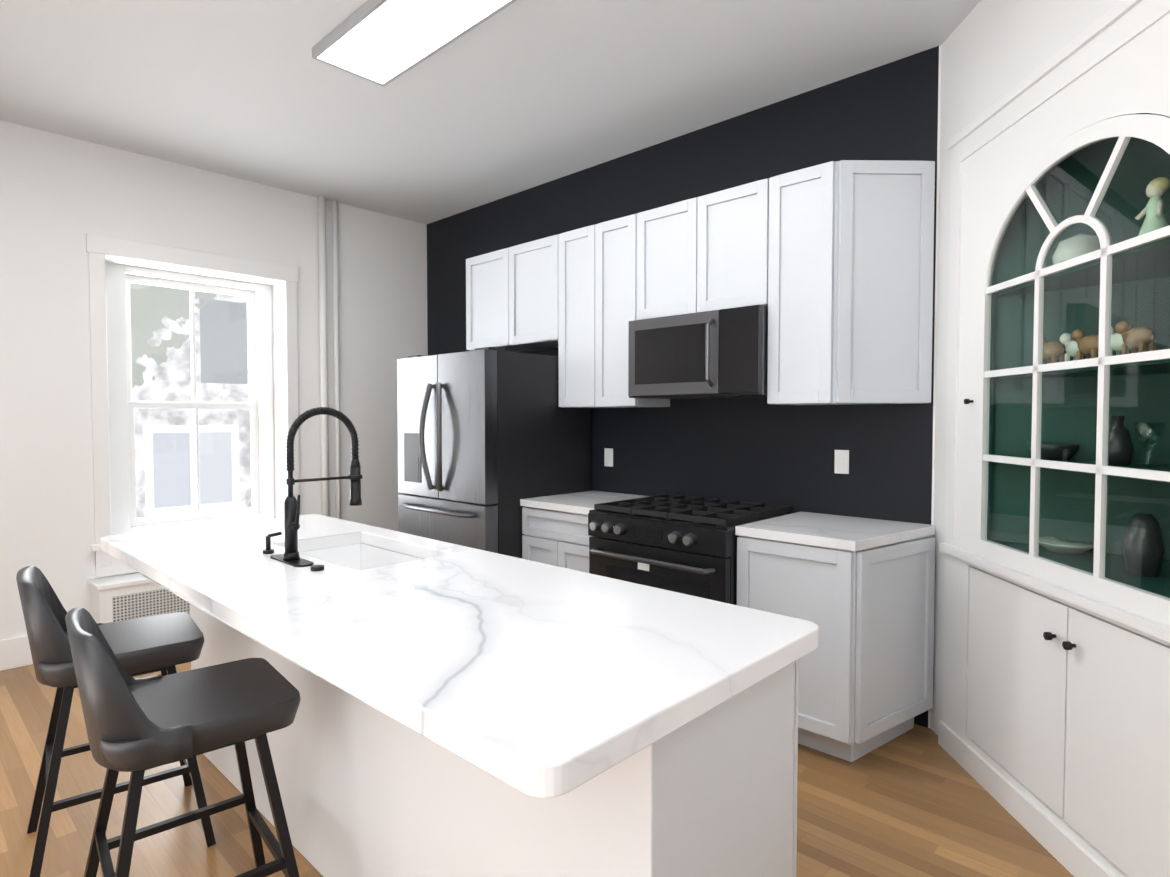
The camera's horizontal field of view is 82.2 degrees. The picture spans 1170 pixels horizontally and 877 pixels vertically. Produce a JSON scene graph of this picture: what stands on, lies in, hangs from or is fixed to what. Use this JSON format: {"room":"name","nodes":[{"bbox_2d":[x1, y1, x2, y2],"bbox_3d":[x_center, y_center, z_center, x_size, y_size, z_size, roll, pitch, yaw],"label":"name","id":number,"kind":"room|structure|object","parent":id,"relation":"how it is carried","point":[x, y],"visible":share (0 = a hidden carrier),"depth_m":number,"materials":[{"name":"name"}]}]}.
{"room":"kitchen","nodes":[
{"label":"kitchen","id":0,"kind":"room"},
{"bbox_2d":[0,120,427,639],"bbox_3d":[-3.120,-0.239,4.035,0.350,3.020,5.550,2,2,43],"label":"wall","id":1,"kind":"structure","parent":0,"point":[61,196],"depth_m":4.13,"materials":[{"name":"white paint"}]},
{"bbox_2d":[0,635,32,670],"bbox_3d":[-3.041,1.191,3.895,0.018,0.170,4.990,2,2,43],"label":"baseboard","id":2,"kind":"structure","parent":1,"relation":"attached to","point":[15,652],"depth_m":3.74,"materials":[{"name":"white wood"}]},
{"bbox_2d":[105,263,274,534],"bbox_3d":[-2.712,-0.252,4.616,0.112,1.729,1.061,2,2,43],"label":"window","id":3,"kind":"structure","parent":1,"relation":"in","point":[122,404],"depth_m":4.59,"materials":[{"name":"white"}]},
{"bbox_2d":[86,233,299,577],"bbox_3d":[-2.500,-0.200,4.418,0.070,2.040,1.265,2,2,43],"label":"window frame","id":4,"kind":"structure","parent":1,"relation":"in","point":[99,248],"depth_m":4.04,"materials":[{"name":"white wood"}]},
{"bbox_2d":[0,0,980,223],"bbox_3d":[-1.082,-1.739,2.069,5.950,0.100,5.550,2,2,43],"label":"ceiling","id":5,"kind":"structure","parent":0,"point":[517,96],"depth_m":3.25,"materials":[{"name":"white paint"}]},
{"bbox_2d":[312,0,516,86],"bbox_3d":[-0.636,-1.684,2.654,1.220,0.044,0.350,2,2,43],"label":"ceiling light","id":6,"kind":"object","parent":5,"relation":"attached to","point":[383,43],"visible":1,"depth_m":2.77,"materials":[{"name":"white plastic"}]},
{"bbox_2d":[0,662,1073,876],"bbox_3d":[-1.082,1.380,2.165,5.950,0.100,5.550,2,2,43],"label":"floor","id":7,"kind":"structure","parent":0,"point":[916,800],"depth_m":2.34,"materials":[{"name":"brown wood"}]},
{"bbox_2d":[16,566,215,876],"bbox_3d":[-1.548,0.873,2.215,0.487,0.918,0.484,-1,2,-39],"label":"bar stool","id":8,"kind":"object","parent":7,"relation":"on","point":[164,644],"visible":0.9,"depth_m":2.12,"materials":[{"name":"grey leather"}]},
{"bbox_2d":[87,572,189,623],"bbox_3d":[-2.419,1.044,4.383,0.242,0.435,1.310,2,2,43],"label":"radiator cover","id":9,"kind":"object","parent":7,"relation":"on","point":[126,597],"visible":0.23,"depth_m":3.96,"materials":[{"name":"white metal"}]},
{"bbox_2d":[65,608,300,876],"bbox_3d":[-1.031,0.888,1.743,0.487,0.918,0.484,-2,2,-41],"label":"bar stool","id":10,"kind":"object","parent":7,"relation":"on","point":[136,727],"visible":1,"depth_m":1.68,"materials":[{"name":"grey leather"}]},
{"bbox_2d":[318,196,340,518],"bbox_3d":[-1.903,-0.268,5.008,0.054,3.018,0.150,2,2,43],"label":"riser pipe","id":11,"kind":"object","parent":7,"relation":"on","point":[323,348],"visible":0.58,"depth_m":4.97,"materials":[{"name":"white metal"}]},
{"bbox_2d":[100,514,818,876],"bbox_3d":[-0.699,0.872,2.132,2.610,0.923,0.898,2,2,43],"label":"kitchen island","id":12,"kind":"object","parent":7,"relation":"on","point":[466,712],"visible":1,"depth_m":1.49,"materials":[{"name":"white stone"}]},
{"bbox_2d":[263,407,362,570],"bbox_3d":[-0.897,0.148,2.299,0.418,0.513,0.284,2,2,43],"label":"faucet","id":13,"kind":"object","parent":12,"relation":"on","point":[290,556],"visible":1,"depth_m":2.22,"materials":[{"name":"black metal"}]},
{"bbox_2d":[300,543,421,570],"bbox_3d":[-0.822,0.562,2.452,0.688,0.225,0.388,2,2,43],"label":"sink","id":14,"kind":"object","parent":12,"relation":"in","point":[356,556],"depth_m":2.72,"materials":[{"name":"white ceramic"}]},
{"bbox_2d":[397,347,589,558],"bbox_3d":[-0.614,0.365,4.341,0.905,1.795,0.936,2,2,43],"label":"refrigerator","id":15,"kind":"object","parent":7,"relation":"on","point":[489,438],"visible":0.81,"depth_m":3.96,"materials":[{"name":"silver metal"}]},
{"bbox_2d":[520,491,649,572],"bbox_3d":[0.059,0.814,3.964,0.607,0.920,0.638,2,2,43],"label":"base cabinet","id":16,"kind":"object","parent":7,"relation":"on","point":[555,529],"visible":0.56,"depth_m":3.77,"materials":[{"name":"white wood"}]},
{"bbox_2d":[588,494,795,604],"bbox_3d":[0.531,0.816,3.423,0.818,0.950,0.759,2,2,43],"label":"range","id":17,"kind":"object","parent":7,"relation":"on","point":[683,544],"visible":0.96,"depth_m":3.17,"materials":[{"name":"black metal"}]},
{"bbox_2d":[735,512,934,761],"bbox_3d":[1.113,0.845,2.972,0.644,0.920,0.638,2,2,43],"label":"base cabinet","id":18,"kind":"object","parent":7,"relation":"on","point":[859,592],"visible":0.83,"depth_m":2.76,"materials":[{"name":"white wood"}]},
{"bbox_2d":[938,0,1169,876],"bbox_3d":[1.554,0.058,2.042,1.161,2.550,1.144,2,2,43],"label":"tall cabinet","id":19,"kind":"object","parent":7,"relation":"on","point":[1054,733],"visible":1,"depth_m":2.24,"materials":[{"name":"white painted wood"},{"name":"glass"},{"name":"black metal"}]},
{"bbox_2d":[427,45,940,727],"bbox_3d":[0.249,-0.251,4.434,4.710,3.020,0.350,2,2,43],"label":"wall","id":20,"kind":"structure","parent":0,"point":[753,449],"depth_m":3.58,"materials":[{"name":"black paint"}]},
{"bbox_2d":[466,247,533,351],"bbox_3d":[-0.562,-0.947,4.707,0.465,0.645,0.328,2,2,43],"label":"upper cabinet","id":21,"kind":"object","parent":20,"relation":"attached to","point":[488,274],"depth_m":4.59,"materials":[{"name":"white wood"}]},
{"bbox_2d":[510,235,557,349],"bbox_3d":[-0.224,-0.937,4.388,0.465,0.645,0.328,2,2,43],"label":"upper cabinet","id":22,"kind":"object","parent":20,"relation":"attached to","point":[533,264],"depth_m":4.28,"materials":[{"name":"white wood"}]},
{"bbox_2d":[554,225,593,407],"bbox_3d":[0.058,-0.722,4.129,0.305,1.060,0.328,2,2,43],"label":"upper cabinet","id":23,"kind":"object","parent":20,"relation":"attached to","point":[575,345],"depth_m":4.02,"materials":[{"name":"white wood"}]},
{"bbox_2d":[604,448,612,466],"bbox_3d":[0.151,0.121,4.290,0.070,0.115,0.008,2,2,43],"label":"electrical outlet","id":24,"kind":"object","parent":20,"relation":"attached to","point":[608,456],"visible":1,"depth_m":4.29,"materials":[{"name":"white plastic"}]},
{"bbox_2d":[594,213,669,407],"bbox_3d":[0.280,-0.715,3.920,0.305,1.060,0.328,2,2,43],"label":"upper cabinet","id":25,"kind":"object","parent":20,"relation":"attached to","point":[615,240],"depth_m":3.82,"materials":[{"name":"white wood"}]},
{"bbox_2d":[634,197,697,319],"bbox_3d":[0.537,-0.943,3.672,0.396,0.590,0.328,2,2,43],"label":"upper cabinet","id":26,"kind":"object","parent":20,"relation":"attached to","point":[668,234],"depth_m":3.55,"materials":[{"name":"white wood"}]},
{"bbox_2d":[698,178,769,311],"bbox_3d":[0.825,-0.934,3.400,0.396,0.590,0.328,2,2,43],"label":"upper cabinet","id":27,"kind":"object","parent":20,"relation":"attached to","point":[734,223],"depth_m":3.28,"materials":[{"name":"white wood"}]},
{"bbox_2d":[628,305,767,398],"bbox_3d":[0.638,-0.427,3.506,0.784,0.420,0.450,2,2,43],"label":"microwave","id":28,"kind":"object","parent":27,"relation":"attached to","point":[721,353],"visible":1,"depth_m":3.33,"materials":[{"name":"black metal"}]},
{"bbox_2d":[767,161,833,404],"bbox_3d":[1.083,-0.692,3.165,0.308,1.060,0.328,2,2,43],"label":"upper cabinet","id":29,"kind":"object","parent":20,"relation":"attached to","point":[829,265],"depth_m":3.05,"materials":[{"name":"white wood"}]},
{"bbox_2d":[834,450,848,473],"bbox_3d":[1.247,0.113,3.258,0.070,0.115,0.008,2,2,43],"label":"electrical outlet","id":30,"kind":"object","parent":20,"relation":"attached to","point":[841,464],"visible":1,"depth_m":3.25,"materials":[{"name":"white plastic"}]},
{"bbox_2d":[834,160,913,404],"bbox_3d":[1.308,-0.685,2.953,0.310,1.060,0.328,2,2,43],"label":"upper cabinet","id":31,"kind":"object","parent":20,"relation":"attached to","point":[872,197],"depth_m":2.95,"materials":[{"name":"white wood"}]},
{"bbox_2d":[910,161,934,403],"bbox_3d":[1.321,-0.685,2.948,0.308,1.057,0.307,2,2,43],"label":"upper cabinet","id":32,"kind":"object","parent":20,"relation":"attached to","point":[922,181],"depth_m":2.95,"materials":[{"name":"white wood"}]},
{"bbox_2d":[930,0,1120,734],"bbox_3d":[1.569,-0.172,1.880,0.100,3.020,2.273,0,2,2],"label":"wall","id":33,"kind":"structure","parent":0,"point":[993,52],"depth_m":2.69,"materials":[{"name":"white paint"}]},
{"label":"outside","id":34,"kind":"structure","parent":0,"visible":0},
{"bbox_2d":[130,283,251,517],"bbox_3d":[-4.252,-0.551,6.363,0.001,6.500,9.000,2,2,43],"label":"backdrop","id":35,"kind":"structure","parent":34,"point":[150,432],"depth_m":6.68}
]}

